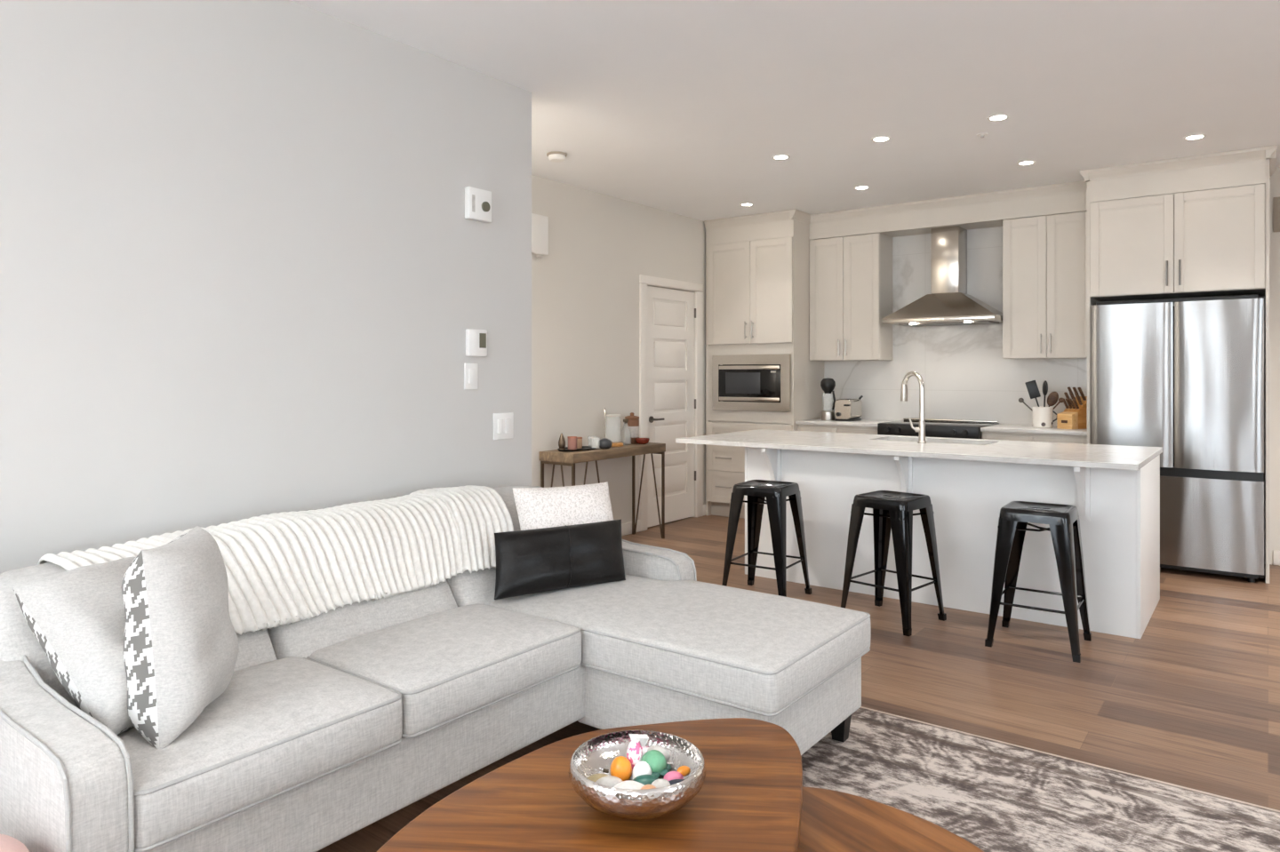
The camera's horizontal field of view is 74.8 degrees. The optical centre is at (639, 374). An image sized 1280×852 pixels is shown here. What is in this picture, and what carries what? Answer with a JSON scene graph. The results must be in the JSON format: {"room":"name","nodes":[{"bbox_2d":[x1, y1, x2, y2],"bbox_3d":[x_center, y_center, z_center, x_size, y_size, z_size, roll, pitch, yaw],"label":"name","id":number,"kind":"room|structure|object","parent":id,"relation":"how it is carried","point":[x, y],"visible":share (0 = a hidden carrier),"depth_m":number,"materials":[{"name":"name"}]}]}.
{"room":"living room","nodes":[
{"label":"living room","id":0,"kind":"room"},
{"bbox_2d":[0,0,531,574],"bbox_3d":[-2.383,-0.055,1.981,0.130,2.790,5.907,0,0,37],"label":"wall","id":1,"kind":"structure","parent":0,"point":[244,274],"depth_m":3.08,"materials":[{"name":"paint"}]},
{"bbox_2d":[464,363,477,389],"bbox_3d":[-0.800,0.010,3.971,0.012,0.124,0.080,0,0,37],"label":"light switch","id":2,"kind":"object","parent":1,"relation":"attached to","point":[470,370],"visible":1,"depth_m":3.96,"materials":[{"name":"white plastic"}]},
{"bbox_2d":[465,328,487,356],"bbox_3d":[-0.779,-0.148,3.986,0.028,0.127,0.116,0,0,37],"label":"thermostat","id":3,"kind":"object","parent":1,"relation":"attached to","point":[476,340],"visible":1,"depth_m":3.97,"materials":[{"name":"white plastic"}]},
{"bbox_2d":[464,186,491,223],"bbox_3d":[-0.767,-0.807,3.987,0.045,0.150,0.145,0,0,37],"label":"fire alarm strobe","id":4,"kind":"object","parent":1,"relation":"attached to","point":[477,201],"visible":1,"depth_m":3.97,"materials":[{"name":"white plastic"}]},
{"bbox_2d":[493,412,513,439],"bbox_3d":[-0.674,0.257,4.139,0.012,0.130,0.134,0,0,37],"label":"light switch","id":5,"kind":"object","parent":1,"relation":"attached to","point":[503,423],"visible":1,"depth_m":4.14,"materials":[{"name":"white plastic"}]},
{"bbox_2d":[531,175,705,524],"bbox_3d":[-0.598,-0.055,6.432,0.120,2.790,5.170,0,0,37],"label":"wall","id":6,"kind":"structure","parent":0,"point":[585,292],"depth_m":6.63,"materials":[{"name":"paint"}]},
{"bbox_2d":[531,213,548,258],"bbox_3d":[-0.786,-1.005,6.039,0.050,0.310,0.315,0,0,37],"label":"door chime","id":7,"kind":"object","parent":6,"relation":"attached to","point":[540,223],"visible":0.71,"depth_m":6.08,"materials":[{"name":"white plastic"}]},
{"bbox_2d":[621,520,639,535],"bbox_3d":[-1.048,1.290,5.720,0.014,0.100,3.490,0,0,37],"label":"baseboard","id":8,"kind":"structure","parent":6,"relation":"attached to","point":[626,528],"depth_m":6.97,"materials":[{"name":"white wood"}]},
{"bbox_2d":[639,274,703,531],"bbox_3d":[0.246,0.246,7.540,0.138,2.187,0.975,0,0,37],"label":"trim","id":9,"kind":"structure","parent":6,"relation":"attached to","point":[643,279],"depth_m":7.17,"materials":[{"name":"white wood"}]},
{"bbox_2d":[647,286,695,527],"bbox_3d":[0.291,0.282,7.513,0.099,2.092,0.779,0,0,37],"label":"door","id":10,"kind":"structure","parent":6,"relation":"in","point":[671,314],"depth_m":7.53,"materials":[{"name":"white wood"}]},
{"bbox_2d":[703,504,705,515],"bbox_3d":[0.619,1.290,7.941,0.014,0.100,0.115,0,0,37],"label":"baseboard","id":11,"kind":"structure","parent":6,"relation":"attached to","point":[704,506],"depth_m":7.92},
{"bbox_2d":[291,0,1279,221],"bbox_3d":[0.860,-1.500,2.212,7.480,0.100,10.370,0,0,37],"label":"ceiling","id":12,"kind":"structure","parent":0,"point":[684,108],"depth_m":4.23,"materials":[{"name":"paint"}]},
{"bbox_2d":[546,151,566,162],"bbox_3d":[-0.548,-1.427,5.507,0.130,0.046,0.130,0,0,37],"label":"smoke detector","id":13,"kind":"object","parent":12,"relation":"attached to","point":[556,156],"visible":1,"depth_m":5.46,"materials":[{"name":"white plastic"}]},
{"bbox_2d":[739,202,753,206],"bbox_3d":[0.912,-1.447,7.144,0.116,0.006,0.116,0,0,37],"label":"recessed light","id":14,"kind":"object","parent":12,"relation":"in","point":[746,204],"visible":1,"depth_m":7.14,"materials":[{"name":"white plastic"}]},
{"bbox_2d":[772,154,789,159],"bbox_3d":[0.941,-1.447,5.583,0.116,0.006,0.116,0,0,37],"label":"recessed light","id":15,"kind":"object","parent":12,"relation":"in","point":[779,156],"visible":1,"depth_m":5.57,"materials":[{"name":"white plastic"}]},
{"bbox_2d":[854,185,869,189],"bbox_3d":[1.723,-1.447,6.497,0.116,0.006,0.116,0,0,37],"label":"recessed light","id":16,"kind":"object","parent":12,"relation":"in","point":[859,187],"visible":1,"depth_m":6.49,"materials":[{"name":"white plastic"}]},
{"bbox_2d":[871,136,890,142],"bbox_3d":[1.485,-1.447,5.150,0.116,0.006,0.116,0,0,37],"label":"recessed light","id":17,"kind":"object","parent":12,"relation":"in","point":[880,139],"visible":1,"depth_m":5.15,"materials":[{"name":"white plastic"}]},
{"bbox_2d":[976,132,988,137],"bbox_3d":[2.070,-1.439,5.055,0.064,0.022,0.064,0,0,37],"label":"sprinkler head","id":18,"kind":"object","parent":12,"relation":"attached to","point":[981,135],"visible":1,"depth_m":5.04},
{"bbox_2d":[986,113,1009,120],"bbox_3d":[2.022,-1.447,4.722,0.116,0.006,0.116,0,0,37],"label":"recessed light","id":19,"kind":"object","parent":12,"relation":"in","point":[996,117],"visible":1,"depth_m":4.72,"materials":[{"name":"white plastic"}]},
{"bbox_2d":[1016,160,1035,165],"bbox_3d":[2.648,-1.447,5.734,0.116,0.006,0.116,0,0,37],"label":"recessed light","id":20,"kind":"object","parent":12,"relation":"in","point":[1023,163],"visible":1,"depth_m":5.73,"materials":[{"name":"white plastic"}]},
{"bbox_2d":[1183,134,1206,140],"bbox_3d":[3.388,-1.447,5.109,0.116,0.006,0.116,0,0,37],"label":"recessed light","id":21,"kind":"object","parent":12,"relation":"in","point":[1195,136],"visible":1,"depth_m":5.11,"materials":[{"name":"white plastic"}]},
{"bbox_2d":[316,514,1279,851],"bbox_3d":[0.860,1.390,2.212,7.480,0.100,10.370,0,0,37],"label":"floor","id":22,"kind":"structure","parent":0,"point":[1193,702],"depth_m":3.67,"materials":[{"name":"brown wood"}]},
{"bbox_2d":[0,833,29,851],"bbox_3d":[-1.354,1.107,1.436,0.564,0.467,0.564,0,0,37],"label":"pouf","id":23,"kind":"object","parent":22,"relation":"on","point":[7,844],"visible":1,"depth_m":1.61,"materials":[{"name":"pink fabric"}]},
{"bbox_2d":[0,485,870,851],"bbox_3d":[-0.553,0.932,2.672,1.817,0.815,2.351,0,0,37],"label":"sectional sofa","id":24,"kind":"object","parent":22,"relation":"on","point":[325,727],"visible":0.75,"depth_m":2.43,"materials":[{"name":"fabric"}]},
{"bbox_2d":[12,557,135,735],"bbox_3d":[-1.340,0.681,2.163,0.504,0.348,0.340,0,0,30],"label":"throw pillow","id":25,"kind":"object","parent":24,"relation":"on","point":[76,616],"visible":0.49,"depth_m":2.04,"materials":[{"name":"grey fabric"}]},
{"bbox_2d":[0,562,277,707],"bbox_3d":[-1.460,0.768,2.376,0.576,0.464,0.688,0,0,37],"label":"cushion","id":26,"kind":"object","parent":24,"relation":"on","point":[27,673],"depth_m":2.11,"materials":[{"name":"fabric"}]},
{"bbox_2d":[121,525,238,750],"bbox_3d":[-1.153,0.635,2.095,0.393,0.430,0.298,0,0,37],"label":"throw pillow","id":27,"kind":"object","parent":24,"relation":"on","point":[180,644],"visible":1,"depth_m":1.98,"materials":[{"name":"grey fabric"}]},
{"bbox_2d":[116,656,402,848],"bbox_3d":[-1.044,0.916,2.148,0.550,0.164,0.678,0,0,37],"label":"seat cushion","id":28,"kind":"object","parent":24,"relation":"on","point":[282,727],"depth_m":2.00,"materials":[{"name":"fabric"}]},
{"bbox_2d":[37,485,513,634],"bbox_3d":[-1.087,0.638,2.962,0.554,0.305,1.645,0,0,37],"label":"throw blanket","id":29,"kind":"object","parent":24,"relation":"on","point":[283,568],"visible":0.78,"depth_m":2.85,"materials":[{"name":"white fabric"}]},
{"bbox_2d":[266,579,457,659],"bbox_3d":[-1.042,0.762,2.933,0.576,0.475,0.696,0,0,37],"label":"cushion","id":30,"kind":"object","parent":24,"relation":"on","point":[316,637],"depth_m":2.73,"materials":[{"name":"fabric"}]},
{"bbox_2d":[310,603,581,735],"bbox_3d":[-0.618,0.916,2.716,0.550,0.164,0.730,0,0,37],"label":"seat cushion","id":31,"kind":"object","parent":24,"relation":"on","point":[449,664],"depth_m":2.58,"materials":[{"name":"fabric"}]},
{"bbox_2d":[446,485,538,607],"bbox_3d":[-0.561,0.762,3.574,0.576,0.475,0.898,0,0,37],"label":"cushion","id":32,"kind":"object","parent":24,"relation":"on","point":[475,589],"depth_m":3.17,"materials":[{"name":"fabric"}]},
{"bbox_2d":[494,520,625,599],"bbox_3d":[-0.309,0.721,3.299,0.619,0.232,0.177,0,0,-34],"label":"lumbar pillow","id":33,"kind":"object","parent":24,"relation":"on","point":[528,562],"visible":1,"depth_m":3.23,"materials":[{"name":"black leather"}]},
{"bbox_2d":[512,481,613,530],"bbox_3d":[-0.297,0.657,3.509,0.439,0.365,0.235,0,0,-28],"label":"throw pillow","id":34,"kind":"object","parent":24,"relation":"on","point":[554,507],"visible":0.43,"depth_m":3.48,"materials":[{"name":"white fabric"}]},
{"bbox_2d":[489,575,870,713],"bbox_3d":[0.128,0.919,3.100,1.242,0.171,0.768,0,0,37],"label":"cushion","id":35,"kind":"object","parent":24,"relation":"on","point":[738,651],"depth_m":2.79,"materials":[{"name":"fabric"}]},
{"bbox_2d":[539,442,665,538],"bbox_3d":[-0.263,0.953,6.462,0.330,0.775,1.140,0,0,37],"label":"console table","id":36,"kind":"object","parent":22,"relation":"on","point":[555,457],"visible":0.73,"depth_m":6.37,"materials":[{"name":"brown wood"}]},
{"bbox_2d":[557,446,597,451],"bbox_3d":[-0.465,0.557,6.226,0.214,0.014,0.386,0,0,37],"label":"tray","id":37,"kind":"object","parent":36,"relation":"on","point":[584,448],"visible":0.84,"depth_m":6.19,"materials":[{"name":"black plastic"}]},
{"bbox_2d":[558,433,565,449],"bbox_3d":[-0.575,0.496,6.146,0.056,0.128,0.056,0,0,37],"label":"finial ornament","id":38,"kind":"object","parent":37,"relation":"on","point":[561,443],"visible":0.94,"depth_m":6.13,"materials":[{"name":"brown metal"}]},
{"bbox_2d":[567,436,577,449],"bbox_3d":[-0.502,0.512,6.210,0.075,0.095,0.075,0,0,37],"label":"candle jar","id":39,"kind":"object","parent":37,"relation":"on","point":[572,440],"visible":0.98,"depth_m":6.18,"materials":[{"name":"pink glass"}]},
{"bbox_2d":[576,437,582,448],"bbox_3d":[-0.470,0.518,6.311,0.069,0.083,0.069,0,0,37],"label":"candle jar","id":40,"kind":"object","parent":37,"relation":"on","point":[579,439],"visible":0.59,"depth_m":6.28,"materials":[{"name":"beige glass"}]},
{"bbox_2d":[597,408,612,448],"bbox_3d":[-0.262,0.410,6.338,0.112,0.309,0.125,0,0,37],"label":"decanter","id":41,"kind":"object","parent":36,"relation":"on","point":[604,443],"visible":1,"depth_m":6.30,"materials":[{"name":"ceramic"}]},
{"bbox_2d":[605,414,623,447],"bbox_3d":[-0.211,0.440,6.548,0.160,0.250,0.160,0,0,37],"label":"dispenser","id":42,"kind":"object","parent":36,"relation":"on","point":[614,444],"visible":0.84,"depth_m":6.50,"materials":[{"name":"brown wood"}]},
{"bbox_2d":[624,412,639,443],"bbox_3d":[-0.064,0.440,6.826,0.116,0.250,0.116,0,0,37],"label":"canister","id":43,"kind":"object","parent":36,"relation":"on","point":[632,428],"visible":0.94,"depth_m":6.78,"materials":[{"name":"glass"}]},
{"bbox_2d":[635,438,649,444],"bbox_3d":[0.020,0.542,6.763,0.116,0.045,0.116,0,0,37],"label":"bowl","id":44,"kind":"object","parent":36,"relation":"on","point":[640,441],"visible":1,"depth_m":6.72,"materials":[{"name":"red ceramic"}]},
{"bbox_2d":[704,208,823,519],"bbox_3d":[1.183,-0.054,7.885,0.948,2.788,0.708,0,0,37],"label":"tall cabinet","id":45,"kind":"object","parent":22,"relation":"on","point":[757,266],"visible":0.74,"depth_m":7.63,"materials":[{"name":"beige paint"}]},
{"bbox_2d":[712,353,791,412],"bbox_3d":[1.149,0.079,7.814,0.798,0.511,0.524,0,0,37],"label":"microwave","id":46,"kind":"object","parent":45,"relation":"in","point":[742,382],"visible":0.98,"depth_m":7.60,"materials":[{"name":"silver metal"}]},
{"bbox_2d":[721,480,811,597],"bbox_3d":[0.761,1.000,5.044,0.418,0.680,0.418,0,0,33],"label":"bar stool","id":47,"kind":"object","parent":22,"relation":"on","point":[776,492],"visible":0.9,"depth_m":4.97,"materials":[{"name":"black metal"}]},
{"bbox_2d":[797,424,877,434],"bbox_3d":[1.853,0.893,7.414,0.756,0.894,0.598,0,0,37],"label":"base cabinet","id":48,"kind":"object","parent":22,"relation":"on","point":[801,428],"visible":0.11,"depth_m":7.21,"materials":[{"name":"beige paint"}]},
{"bbox_2d":[795,418,896,427],"bbox_3d":[1.862,0.430,7.425,0.758,0.030,0.602,0,0,37],"label":"countertop","id":49,"kind":"structure","parent":48,"relation":"on","point":[865,423],"depth_m":7.27,"materials":[{"name":"white stone"}]},
{"bbox_2d":[820,377,835,420],"bbox_3d":[1.688,0.225,7.511,0.131,0.380,0.131,0,0,-21],"label":"blender","id":50,"kind":"object","parent":49,"relation":"on","point":[828,385],"visible":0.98,"depth_m":7.47,"materials":[{"name":"silver metal"}]},
{"bbox_2d":[834,395,863,421],"bbox_3d":[1.862,0.302,7.444,0.178,0.224,0.272,0,0,37],"label":"toaster","id":51,"kind":"object","parent":49,"relation":"on","point":[845,410],"visible":1,"depth_m":7.37,"materials":[{"name":"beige metal"}]},
{"bbox_2d":[840,490,946,636],"bbox_3d":[1.375,1.000,4.563,0.418,0.680,0.418,0,0,-44],"label":"bar stool","id":52,"kind":"object","parent":22,"relation":"on","point":[892,510],"visible":0.95,"depth_m":4.53,"materials":[{"name":"black metal"}]},
{"bbox_2d":[877,417,999,439],"bbox_3d":[2.467,0.865,6.925,0.800,0.950,0.661,0,0,37],"label":"range","id":53,"kind":"object","parent":22,"relation":"on","point":[947,428],"visible":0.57,"depth_m":6.76,"materials":[{"name":"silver metal"}]},
{"bbox_2d":[882,420,999,427],"bbox_3d":[2.486,0.415,6.950,0.800,0.019,0.590,0,0,37],"label":"cooktop","id":54,"kind":"object","parent":53,"relation":"in","point":[955,423],"depth_m":6.92,"materials":[{"name":"black glass"}]},
{"bbox_2d":[744,447,1159,639],"bbox_3d":[1.846,0.906,5.219,2.285,0.868,1.117,0,0,37],"label":"kitchen island","id":55,"kind":"object","parent":22,"relation":"on","point":[1118,510],"visible":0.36,"depth_m":4.73,"materials":[{"name":"grey paint"}]},
{"bbox_2d":[675,429,1162,470],"bbox_3d":[1.691,0.455,5.367,2.730,0.030,1.185,0,0,37],"label":"island countertop","id":56,"kind":"structure","parent":55,"relation":"on","point":[1080,455],"depth_m":5.02,"materials":[{"name":"white stone"}]},
{"bbox_2d":[900,371,926,443],"bbox_3d":[1.748,0.210,5.418,0.098,0.459,0.246,0,0,-18],"label":"faucet","id":57,"kind":"object","parent":56,"relation":"on","point":[921,430],"visible":1,"depth_m":5.33,"materials":[{"name":"silver metal"}]},
{"bbox_2d":[982,432,1087,444],"bbox_3d":[3.102,0.893,6.476,0.740,0.894,0.598,0,0,37],"label":"base cabinet","id":58,"kind":"object","parent":22,"relation":"on","point":[987,436],"visible":0.14,"depth_m":6.27,"materials":[{"name":"beige paint"}]},
{"bbox_2d":[980,424,1087,435],"bbox_3d":[3.110,0.430,6.489,0.742,0.030,0.602,0,0,37],"label":"countertop","id":59,"kind":"structure","parent":58,"relation":"on","point":[1001,428],"depth_m":6.32,"materials":[{"name":"white stone"}]},
{"bbox_2d":[1032,406,1056,428],"bbox_3d":[3.119,0.334,6.470,0.148,0.162,0.159,0,0,-13],"label":"utensil crock","id":60,"kind":"object","parent":59,"relation":"on","point":[1042,417],"visible":0.98,"depth_m":6.42,"materials":[{"name":"ceramic"}]},
{"bbox_2d":[1018,398,1031,410],"bbox_3d":[3.063,0.285,6.531,0.201,0.197,0.039,0,0,37],"label":"whisk","id":61,"kind":"object","parent":60,"relation":"in","point":[1020,400],"visible":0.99,"depth_m":6.56,"materials":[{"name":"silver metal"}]},
{"bbox_2d":[1024,380,1040,407],"bbox_3d":[3.067,0.213,6.496,0.138,0.335,0.012,0,0,24],"label":"spatula","id":62,"kind":"object","parent":60,"relation":"in","point":[1032,388],"visible":0.98,"depth_m":6.50,"materials":[{"name":"black plastic"}]},
{"bbox_2d":[1042,380,1047,407],"bbox_3d":[3.124,0.215,6.450,0.032,0.330,0.076,0,0,10],"label":"serving spoon","id":63,"kind":"object","parent":60,"relation":"in","point":[1044,384],"visible":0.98,"depth_m":6.43,"materials":[{"name":"black plastic"}]},
{"bbox_2d":[1047,392,1058,407],"bbox_3d":[3.176,0.258,6.479,0.120,0.247,0.033,0,0,37],"label":"wooden spoon","id":64,"kind":"object","parent":60,"relation":"in","point":[1052,398],"visible":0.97,"depth_m":6.46,"materials":[{"name":"brown wood"}]},
{"bbox_2d":[1053,398,1063,409],"bbox_3d":[3.169,0.281,6.439,0.175,0.203,0.039,0,0,37],"label":"ladle","id":65,"kind":"object","parent":60,"relation":"in","point":[1060,399],"visible":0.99,"depth_m":6.40,"materials":[{"name":"brown wood"}]},
{"bbox_2d":[1056,396,1087,429],"bbox_3d":[3.316,0.292,6.372,0.266,0.244,0.120,0,0,-29],"label":"knife block","id":66,"kind":"object","parent":59,"relation":"on","point":[1069,419],"visible":0.75,"depth_m":6.32,"materials":[{"name":"brown wood"}]},
{"bbox_2d":[1062,398,1068,408],"bbox_3d":[3.245,0.225,6.380,0.062,0.080,0.017,0,0,-29],"label":"kitchen knife","id":67,"kind":"object","parent":66,"relation":"in","point":[1063,399],"visible":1,"depth_m":6.37,"materials":[{"name":"brown wood"}]},
{"bbox_2d":[1065,398,1071,408],"bbox_3d":[3.258,0.225,6.356,0.062,0.080,0.017,0,0,-29],"label":"kitchen knife","id":68,"kind":"object","parent":66,"relation":"in","point":[1067,399],"visible":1,"depth_m":6.35,"materials":[{"name":"brown wood"}]},
{"bbox_2d":[1069,399,1075,408],"bbox_3d":[3.272,0.225,6.331,0.062,0.080,0.017,0,0,-29],"label":"kitchen knife","id":69,"kind":"object","parent":66,"relation":"in","point":[1070,400],"visible":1,"depth_m":6.33,"materials":[{"name":"brown wood"}]},
{"bbox_2d":[1072,399,1079,408],"bbox_3d":[3.286,0.225,6.307,0.062,0.080,0.017,0,0,-29],"label":"kitchen knife","id":70,"kind":"object","parent":66,"relation":"in","point":[1074,400],"visible":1,"depth_m":6.30,"materials":[{"name":"brown wood"}]},
{"bbox_2d":[1074,392,1082,405],"bbox_3d":[3.316,0.187,6.324,0.074,0.096,0.020,0,0,-29],"label":"kitchen knife","id":71,"kind":"object","parent":66,"relation":"in","point":[1076,394],"visible":1,"depth_m":6.32,"materials":[{"name":"brown wood"}]},
{"bbox_2d":[1077,387,1086,400],"bbox_3d":[3.352,0.151,6.344,0.080,0.104,0.020,0,0,-29],"label":"kitchen knife","id":72,"kind":"object","parent":66,"relation":"in","point":[1079,388],"visible":1,"depth_m":6.34,"materials":[{"name":"brown wood"}]},
{"bbox_2d":[984,501,1091,663],"bbox_3d":[1.988,1.000,4.166,0.418,0.680,0.418,0,0,35],"label":"bar stool","id":73,"kind":"object","parent":22,"relation":"on","point":[1063,520],"visible":1,"depth_m":4.10,"materials":[{"name":"black metal"}]},
{"bbox_2d":[800,706,1279,851],"bbox_3d":[1.139,1.334,1.492,3.470,0.012,2.655,0,0,37],"label":"area rug","id":74,"kind":"object","parent":22,"relation":"on","point":[995,796],"visible":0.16,"depth_m":2.63,"materials":[{"name":"grey carpet"}]},
{"bbox_2d":[376,718,802,851],"bbox_3d":[-0.015,1.109,1.687,0.739,0.438,1.144,0,0,37],"label":"coffee table","id":75,"kind":"object","parent":74,"relation":"on","point":[749,798],"visible":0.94,"depth_m":1.70,"materials":[{"name":"brown wood"}]},
{"bbox_2d":[568,730,705,820],"bbox_3d":[-0.005,0.843,1.733,0.284,0.094,0.284,0,0,37],"label":"bowl","id":76,"kind":"object","parent":75,"relation":"on","point":[597,754],"visible":0.8,"depth_m":1.67,"materials":[{"name":"silver metal"}]},
{"bbox_2d":[587,774,608,783],"bbox_3d":[-0.083,0.840,1.721,0.060,0.021,0.060,0,0,37],"label":"candy","id":77,"kind":"object","parent":76,"relation":"in","point":[595,778],"visible":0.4,"depth_m":1.73,"materials":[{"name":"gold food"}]},
{"bbox_2d":[595,776,622,787],"bbox_3d":[-0.063,0.838,1.705,0.052,0.030,0.055,0,0,37],"label":"candy","id":78,"kind":"object","parent":76,"relation":"in","point":[611,781],"visible":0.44,"depth_m":1.70,"materials":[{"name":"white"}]},
{"bbox_2d":[602,756,631,781],"bbox_3d":[-0.044,0.825,1.744,0.058,0.055,0.046,0,0,37],"label":"candy","id":79,"kind":"object","parent":76,"relation":"in","point":[620,766],"visible":0.85,"depth_m":1.73,"materials":[{"name":"food"}]},
{"bbox_2d":[613,780,644,790],"bbox_3d":[-0.019,0.839,1.675,0.081,0.031,0.081,0,0,37],"label":"candy","id":80,"kind":"object","parent":76,"relation":"in","point":[631,785],"visible":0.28,"depth_m":1.68,"materials":[{"name":"white food"}]},
{"bbox_2d":[626,734,642,780],"bbox_3d":[-0.011,0.809,1.763,0.035,0.090,0.031,0,0,37],"label":"candy","id":81,"kind":"object","parent":76,"relation":"in","point":[634,752],"visible":0.7,"depth_m":1.75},
{"bbox_2d":[632,761,651,779],"bbox_3d":[0.005,0.827,1.729,0.041,0.051,0.041,0,0,37],"label":"candy","id":82,"kind":"object","parent":76,"relation":"in","point":[641,768],"visible":0.66,"depth_m":1.72,"materials":[{"name":"white food"}]},
{"bbox_2d":[639,735,648,755],"bbox_3d":[0.007,0.828,1.811,0.040,0.085,0.057,0,0,37],"label":"candy","id":83,"kind":"object","parent":76,"relation":"in","point":[644,740],"visible":0.12,"depth_m":1.80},
{"bbox_2d":[632,775,659,785],"bbox_3d":[0.015,0.836,1.703,0.064,0.037,0.037,0,0,3],"label":"candy","id":84,"kind":"object","parent":76,"relation":"in","point":[644,780],"visible":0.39,"depth_m":1.70,"materials":[{"name":"teal food"}]},
{"bbox_2d":[640,784,655,790],"bbox_3d":[0.017,0.828,1.650,0.038,0.029,0.044,0,0,37],"label":"candy","id":85,"kind":"object","parent":76,"relation":"in","point":[646,787],"visible":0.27,"depth_m":1.65,"materials":[{"name":"orange food"}]},
{"bbox_2d":[640,750,671,778],"bbox_3d":[0.030,0.819,1.755,0.075,0.055,0.077,0,0,37],"label":"candy","id":86,"kind":"object","parent":76,"relation":"in","point":[655,759],"visible":0.64,"depth_m":1.74,"materials":[{"name":"green food"}]},
{"bbox_2d":[647,745,670,763],"bbox_3d":[0.035,0.828,1.809,0.055,0.046,0.047,0,0,37],"label":"candy","id":87,"kind":"object","parent":76,"relation":"in","point":[664,751],"visible":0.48,"depth_m":1.80,"materials":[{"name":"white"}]},
{"bbox_2d":[651,778,670,788],"bbox_3d":[0.043,0.832,1.675,0.046,0.037,0.046,0,0,37],"label":"candy","id":88,"kind":"object","parent":76,"relation":"in","point":[659,783],"visible":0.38,"depth_m":1.67,"materials":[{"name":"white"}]},
{"bbox_2d":[663,771,683,781],"bbox_3d":[0.069,0.834,1.721,0.037,0.029,0.041,0,0,37],"label":"candy","id":89,"kind":"object","parent":76,"relation":"in","point":[672,775],"visible":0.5,"depth_m":1.71,"materials":[{"name":"pink food"}]},
{"bbox_2d":[668,779,685,785],"bbox_3d":[0.078,0.828,1.681,0.062,0.022,0.029,0,0,-10],"label":"candy","id":90,"kind":"object","parent":76,"relation":"in","point":[674,781],"visible":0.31,"depth_m":1.68,"materials":[{"name":"grey food"}]},
{"bbox_2d":[676,766,690,776],"bbox_3d":[0.091,0.824,1.735,0.025,0.020,0.028,0,0,37],"label":"candy","id":91,"kind":"object","parent":76,"relation":"in","point":[684,771],"visible":1,"depth_m":1.73,"materials":[{"name":"orange food"}]},
{"bbox_2d":[797,787,983,851],"bbox_3d":[0.424,1.174,1.550,0.789,0.308,0.887,0,0,37],"label":"coffee table","id":92,"kind":"object","parent":74,"relation":"on","point":[831,821],"visible":0.6,"depth_m":1.87,"materials":[{"name":"brown wood"}]},
{"bbox_2d":[1090,295,1264,583],"bbox_3d":[3.775,0.415,5.877,0.980,1.850,0.728,0,0,37],"label":"refrigerator","id":93,"kind":"object","parent":22,"relation":"on","point":[1186,379],"visible":0.73,"depth_m":5.51,"materials":[{"name":"silver metal"}]},
{"bbox_2d":[1080,144,1276,583],"bbox_3d":[3.794,-0.054,5.908,1.115,2.788,0.736,0,0,37],"label":"tall cabinet","id":94,"kind":"object","parent":22,"relation":"on","point":[1195,226],"visible":0.98,"depth_m":5.62,"materials":[{"name":"beige paint"}]},
{"bbox_2d":[1008,167,1279,565],"bbox_3d":[3.941,-0.055,6.332,7.500,2.790,0.120,0,0,37],"label":"wall","id":95,"kind":"structure","parent":0,"point":[1275,179],"depth_m":5.88,"materials":[{"name":"paint"}]},
{"bbox_2d":[809,232,892,360],"bbox_3d":[1.894,-0.674,7.550,0.658,1.102,0.365,0,0,37],"label":"upper cabinet","id":96,"kind":"object","parent":95,"relation":"attached to","point":[851,277],"visible":1,"depth_m":7.41,"materials":[{"name":"beige paint"}]},
{"bbox_2d":[808,180,1087,239],"bbox_3d":[2.555,-1.337,7.056,2.310,0.221,0.361,0,0,37],"label":"soffit","id":97,"kind":"object","parent":96,"relation":"on","point":[983,210],"visible":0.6,"depth_m":6.88,"materials":[{"name":"beige paint"}]},
{"bbox_2d":[881,225,1002,327],"bbox_3d":[2.545,-0.820,6.950,0.895,0.812,0.543,0,0,37],"label":"range hood","id":98,"kind":"object","parent":95,"relation":"attached to","point":[948,302],"visible":0.95,"depth_m":6.93,"materials":[{"name":"silver metal"}]},
{"bbox_2d":[824,226,1087,425],"bbox_3d":[2.668,-0.472,7.205,2.313,1.775,0.012,0,0,37],"label":"backsplash","id":99,"kind":"structure","parent":95,"relation":"attached to","point":[965,375],"depth_m":7.17,"materials":[{"name":"stone"}]},
{"bbox_2d":[1002,211,1087,359],"bbox_3d":[3.219,-0.674,6.555,0.647,1.102,0.365,0,0,37],"label":"upper cabinet","id":100,"kind":"object","parent":95,"relation":"attached to","point":[1044,258],"visible":0.95,"depth_m":6.45,"materials":[{"name":"beige paint"}]},
{"bbox_2d":[1273,196,1279,232],"bbox_3d":[4.599,-1.117,5.751,0.390,0.245,0.020,0,0,37],"label":"air vent","id":101,"kind":"object","parent":95,"relation":"in","point":[1276,200],"visible":1,"depth_m":5.85,"materials":[{"name":"beige"}]},
{"bbox_2d":[1273,551,1279,566],"bbox_3d":[5.632,1.290,4.978,2.970,0.100,0.014,0,0,37],"label":"baseboard","id":102,"kind":"structure","parent":95,"relation":"attached to","point":[1276,554],"depth_m":5.85,"materials":[{"name":"white wood"}]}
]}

